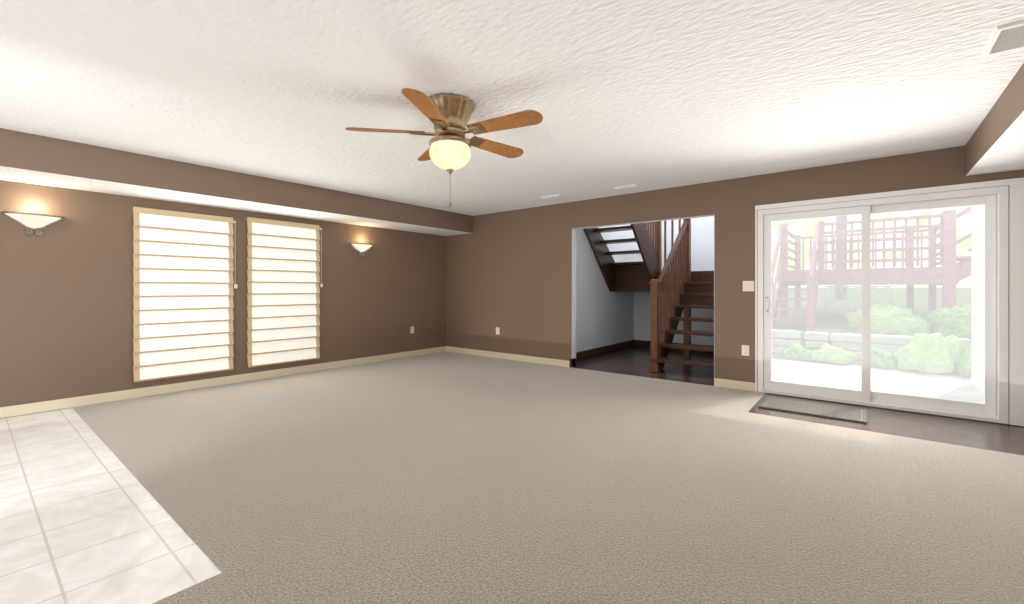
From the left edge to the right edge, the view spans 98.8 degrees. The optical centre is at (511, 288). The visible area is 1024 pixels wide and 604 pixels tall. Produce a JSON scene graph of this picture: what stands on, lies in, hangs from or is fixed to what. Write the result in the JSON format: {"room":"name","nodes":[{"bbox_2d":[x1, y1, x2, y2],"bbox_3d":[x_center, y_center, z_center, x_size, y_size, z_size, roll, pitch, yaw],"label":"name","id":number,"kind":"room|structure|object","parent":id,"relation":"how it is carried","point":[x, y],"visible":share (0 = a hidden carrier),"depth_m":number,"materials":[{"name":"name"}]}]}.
{"room":"empty living room","nodes":[
{"label":"empty living room","id":0,"kind":"room"},
{"bbox_2d":[0,408,221,603],"bbox_3d":[-3.975,1.202,1.620,4.170,0.096,3.756,0,0,39],"label":"floor","id":1,"kind":"structure","parent":0,"point":[86,517],"depth_m":2.12,"materials":[{"name":"tile"}]},
{"bbox_2d":[0,180,445,406],"bbox_3d":[-3.982,-0.160,4.825,0.250,2.620,8.790,0,0,39],"label":"wall","id":2,"kind":"structure","parent":0,"point":[66,306],"depth_m":4.51,"materials":[{"name":"brown paint"}]},
{"bbox_2d":[2,211,63,234],"bbox_3d":[-4.385,-0.593,4.033,0.108,0.193,0.392,0,0,39],"label":"sconce","id":3,"kind":"object","parent":2,"relation":"attached to","point":[32,220],"visible":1,"depth_m":4.03,"materials":[{"name":"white glass"}]},
{"bbox_2d":[133,207,236,381],"bbox_3d":[-3.659,0.058,4.973,0.066,1.836,0.964,0,0,39],"label":"blind","id":4,"kind":"object","parent":2,"relation":"attached to","point":[183,271],"visible":1,"depth_m":4.92,"materials":[{"name":"beige fabric"}]},
{"bbox_2d":[0,346,447,417],"bbox_3d":[-3.878,1.103,4.742,0.017,0.095,8.550,0,0,39],"label":"baseboard","id":5,"kind":"structure","parent":2,"relation":"attached to","point":[24,409],"depth_m":4.97,"materials":[{"name":"beige wood"}]},
{"bbox_2d":[247,217,322,367],"bbox_3d":[-2.981,0.043,5.819,0.066,1.866,0.954,0,0,39],"label":"blind","id":6,"kind":"object","parent":2,"relation":"attached to","point":[283,283],"visible":1,"depth_m":5.77,"materials":[{"name":"beige fabric"}]},
{"bbox_2d":[350,243,372,255],"bbox_3d":[-2.262,-0.593,6.683,0.108,0.193,0.392,0,0,39],"label":"sconce","id":7,"kind":"object","parent":2,"relation":"attached to","point":[361,247],"visible":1,"depth_m":6.67,"materials":[{"name":"white glass"}]},
{"bbox_2d":[0,0,1023,215],"bbox_3d":[-1.029,-1.370,2.458,7.820,0.200,8.790,0,0,39],"label":"ceiling","id":8,"kind":"structure","parent":0,"point":[647,95],"depth_m":2.73,"materials":[{"name":"white paint"}]},
{"bbox_2d":[0,128,472,235],"bbox_3d":[-3.619,-1.120,4.535,0.680,0.300,8.550,0,0,39],"label":"soffit","id":9,"kind":"structure","parent":8,"relation":"attached to","point":[29,158],"depth_m":4.53,"materials":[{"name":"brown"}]},
{"bbox_2d":[327,186,353,192],"bbox_3d":[-2.182,-1.264,5.593,0.100,0.013,0.300,0,0,39],"label":"ceiling vent","id":10,"kind":"object","parent":8,"relation":"in","point":[340,189],"visible":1,"depth_m":5.57,"materials":[{"name":"white metal"}]},
{"bbox_2d":[345,88,542,206],"bbox_3d":[-0.385,-0.915,3.032,1.309,0.707,1.298,0,0,39],"label":"ceiling fan","id":11,"kind":"object","parent":8,"relation":"hanging from","point":[450,144],"visible":1,"depth_m":2.90,"materials":[{"name":"brown wood"}]},
{"bbox_2d":[541,194,562,198],"bbox_3d":[0.547,-1.264,6.008,0.300,0.013,0.100,0,0,39],"label":"ceiling vent","id":12,"kind":"object","parent":8,"relation":"in","point":[552,196],"visible":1,"depth_m":5.99,"materials":[{"name":"white metal"}]},
{"bbox_2d":[613,184,638,189],"bbox_3d":[1.413,-1.264,5.441,0.300,0.013,0.100,0,0,39],"label":"ceiling vent","id":13,"kind":"object","parent":8,"relation":"in","point":[627,186],"visible":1,"depth_m":5.42,"materials":[{"name":"white metal"}]},
{"bbox_2d":[965,63,1023,175],"bbox_3d":[1.636,-1.135,0.323,0.750,0.270,8.550,0,0,39],"label":"bulkhead","id":14,"kind":"object","parent":8,"relation":"attached to","point":[995,143],"visible":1,"depth_m":3.09,"materials":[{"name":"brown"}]},
{"bbox_2d":[983,21,1023,56],"bbox_3d":[2.520,-1.264,2.209,0.160,0.013,0.320,0,0,39],"label":"ceiling vent","id":15,"kind":"object","parent":8,"relation":"in","point":[1007,38],"visible":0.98,"depth_m":2.23,"materials":[{"name":"white metal"}]},
{"bbox_2d":[72,351,1023,603],"bbox_3d":[-1.048,1.200,2.410,7.750,0.100,8.650,0,0,39],"label":"floor","id":16,"kind":"structure","parent":0,"point":[445,477],"depth_m":2.47,"materials":[{"name":"beige carpet"}]},
{"bbox_2d":[576,216,713,351],"bbox_3d":[2.457,-1.500,7.047,2.460,5.300,2.970,0,0,39],"label":"wall","id":17,"kind":"structure","parent":0,"point":[605,316],"depth_m":7.99,"materials":[{"name":"white paint"}]},
{"bbox_2d":[569,340,713,367],"bbox_3d":[2.414,1.085,6.994,2.220,0.130,2.866,0,0,39],"label":"baseboard","id":18,"kind":"structure","parent":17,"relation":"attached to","point":[605,349],"depth_m":7.95,"materials":[{"name":"brown wood"}]},
{"bbox_2d":[446,146,1023,391],"bbox_3d":[1.780,-0.160,5.763,7.570,2.620,0.120,0,0,39],"label":"wall","id":19,"kind":"structure","parent":0,"point":[509,273],"depth_m":5.93,"materials":[{"name":"brown paint"}]},
{"bbox_2d":[496,327,499,334],"bbox_3d":[-0.239,0.700,7.298,0.075,0.118,0.010,0,0,39],"label":"outlet","id":20,"kind":"object","parent":19,"relation":"attached to","point":[498,330],"visible":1,"depth_m":7.28,"materials":[{"name":"beige plastic"}]},
{"bbox_2d":[448,346,568,366],"bbox_3d":[-0.162,1.103,7.233,2.640,0.095,0.014,0,0,39],"label":"baseboard","id":21,"kind":"structure","parent":19,"relation":"attached to","point":[540,360],"depth_m":7.09,"materials":[{"name":"beige wood"}]},
{"bbox_2d":[572,229,575,366],"bbox_3d":[1.671,0.135,5.851,1.950,2.030,0.118,0,0,39],"label":"door jamb","id":22,"kind":"structure","parent":19,"relation":"attached to","point":[574,294],"depth_m":6.47,"materials":[{"name":"white wood"}]},
{"bbox_2d":[714,378,754,390],"bbox_3d":[2.557,1.103,5.054,0.430,0.095,0.014,0,0,39],"label":"baseboard","id":23,"kind":"structure","parent":19,"relation":"attached to","point":[749,386],"depth_m":5.05,"materials":[{"name":"beige wood"}]},
{"bbox_2d":[742,345,748,355],"bbox_3d":[2.648,0.700,4.984,0.075,0.118,0.010,0,0,39],"label":"outlet","id":24,"kind":"object","parent":19,"relation":"attached to","point":[745,350],"visible":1,"depth_m":4.98,"materials":[{"name":"beige plastic"}]},
{"bbox_2d":[743,281,753,290],"bbox_3d":[2.671,-0.030,4.964,0.115,0.118,0.012,0,0,39],"label":"light switch","id":25,"kind":"object","parent":19,"relation":"attached to","point":[748,285],"visible":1,"depth_m":4.96,"materials":[{"name":"beige plastic"}]},
{"bbox_2d":[758,186,1008,423],"bbox_3d":[3.518,0.137,4.365,1.884,2.027,0.148,0,0,39],"label":"sliding door","id":26,"kind":"structure","parent":19,"relation":"in","point":[994,406],"depth_m":4.19,"materials":[{"name":"white plastic"}]},
{"bbox_2d":[755,177,1023,425],"bbox_3d":[3.513,0.110,4.287,2.020,2.080,0.013,0,0,39],"label":"door frame","id":27,"kind":"structure","parent":19,"relation":"attached to","point":[1016,301],"depth_m":3.70,"materials":[{"name":"white plastic"}]},
{"bbox_2d":[572,346,1023,455],"bbox_3d":[3.248,1.203,5.772,5.250,0.094,3.930,0,0,39],"label":"floor","id":28,"kind":"structure","parent":0,"point":[985,435],"depth_m":3.91,"materials":[{"name":"brown wood"}]},
{"bbox_2d":[584,218,713,371],"bbox_3d":[2.452,-0.754,7.041,2.208,3.808,2.704,0,0,39],"label":"staircase","id":29,"kind":"structure","parent":28,"relation":"on","point":[680,284],"depth_m":7.00,"materials":[{"name":"brown wood"}]},
{"bbox_2d":[759,396,866,423],"bbox_3d":[2.882,1.148,4.220,0.820,0.016,0.530,0,0,39],"label":"door mat","id":30,"kind":"object","parent":28,"relation":"on","point":[844,413],"visible":1,"depth_m":4.16,"materials":[{"name":"grey"}]},
{"bbox_2d":[971,205,983,393],"bbox_3d":[5.109,-0.500,4.600,0.120,3.500,2.230,0,0,39],"label":"wall","id":31,"kind":"structure","parent":0,"point":[975,251],"depth_m":5.21,"materials":[{"name":"white paint"}]},
{"label":"outside","id":32,"kind":"structure","parent":0,"visible":0},
{"bbox_2d":[772,206,970,299],"bbox_3d":[13.658,-8.350,9.046,70.000,21.000,21.200,0,0,39],"label":"trees","id":33,"kind":"object","parent":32,"point":[963,223],"depth_m":19.71,"materials":[{"name":"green plant"}]},
{"bbox_2d":[772,287,983,402],"bbox_3d":[11.934,0.507,13.292,30.000,1.525,24.330,0,0,39],"label":"ground","id":34,"kind":"structure","parent":32,"point":[821,323],"depth_m":6.58,"materials":[{"name":"concrete"}]},
{"bbox_2d":[783,343,811,360],"bbox_3d":[4.772,1.039,7.302,0.450,0.257,0.352,0,0,39],"label":"bush","id":35,"kind":"object","parent":34,"relation":"on","point":[792,352],"depth_m":7.24,"materials":[{"name":"green plant"}]},
{"bbox_2d":[810,344,856,363],"bbox_3d":[5.118,1.026,6.989,0.596,0.285,0.470,0,0,39],"label":"bush","id":36,"kind":"object","parent":34,"relation":"on","point":[831,358],"depth_m":6.85,"materials":[{"name":"green plant"}]},
{"bbox_2d":[772,206,970,331],"bbox_3d":[8.594,-0.953,7.901,6.430,3.845,4.180,0,0,39],"label":"deck","id":37,"kind":"object","parent":34,"relation":"on","point":[949,258],"depth_m":8.51,"materials":[{"name":"red wood"}]},
{"bbox_2d":[825,285,895,313],"bbox_3d":[6.758,0.220,8.552,1.094,0.569,0.028,0,0,39],"label":"scroll panel","id":38,"kind":"object","parent":37,"relation":"attached to","point":[877,286],"depth_m":8.59,"materials":[{"name":"silver metal"}]},
{"bbox_2d":[772,329,970,359],"bbox_3d":[6.098,0.938,6.800,13.004,0.424,0.320,0,0,39],"label":"stone edging","id":39,"kind":"object","parent":34,"relation":"on","point":[875,343],"depth_m":7.22,"materials":[{"name":"grey stone"}]},
{"bbox_2d":[859,347,897,368],"bbox_3d":[5.596,1.029,6.604,0.587,0.280,0.469,0,0,39],"label":"bush","id":40,"kind":"object","parent":34,"relation":"on","point":[885,360],"depth_m":6.48,"materials":[{"name":"green plant"}]},
{"bbox_2d":[845,303,930,335],"bbox_3d":[6.425,0.522,7.527,1.174,0.550,0.969,0,0,39],"label":"bush","id":41,"kind":"object","parent":34,"relation":"on","point":[876,324],"depth_m":7.27,"materials":[{"name":"green plant"}]},
{"bbox_2d":[897,333,964,373],"bbox_3d":[5.932,0.894,6.234,0.726,0.585,0.600,0,0,39],"label":"bush","id":42,"kind":"object","parent":34,"relation":"on","point":[928,350],"depth_m":6.06,"materials":[{"name":"green plant"}]},
{"bbox_2d":[920,304,970,338],"bbox_3d":[7.272,0.514,6.943,1.409,0.579,1.014,0,0,39],"label":"bush","id":43,"kind":"object","parent":34,"relation":"on","point":[964,324],"depth_m":6.91,"materials":[{"name":"green plant"}]},
{"bbox_2d":[957,344,970,377],"bbox_3d":[6.439,0.866,5.710,0.960,0.665,0.659,0,0,39],"label":"bush","id":44,"kind":"object","parent":34,"relation":"on","point":[967,369],"depth_m":5.83,"materials":[{"name":"green plant"}]}
]}

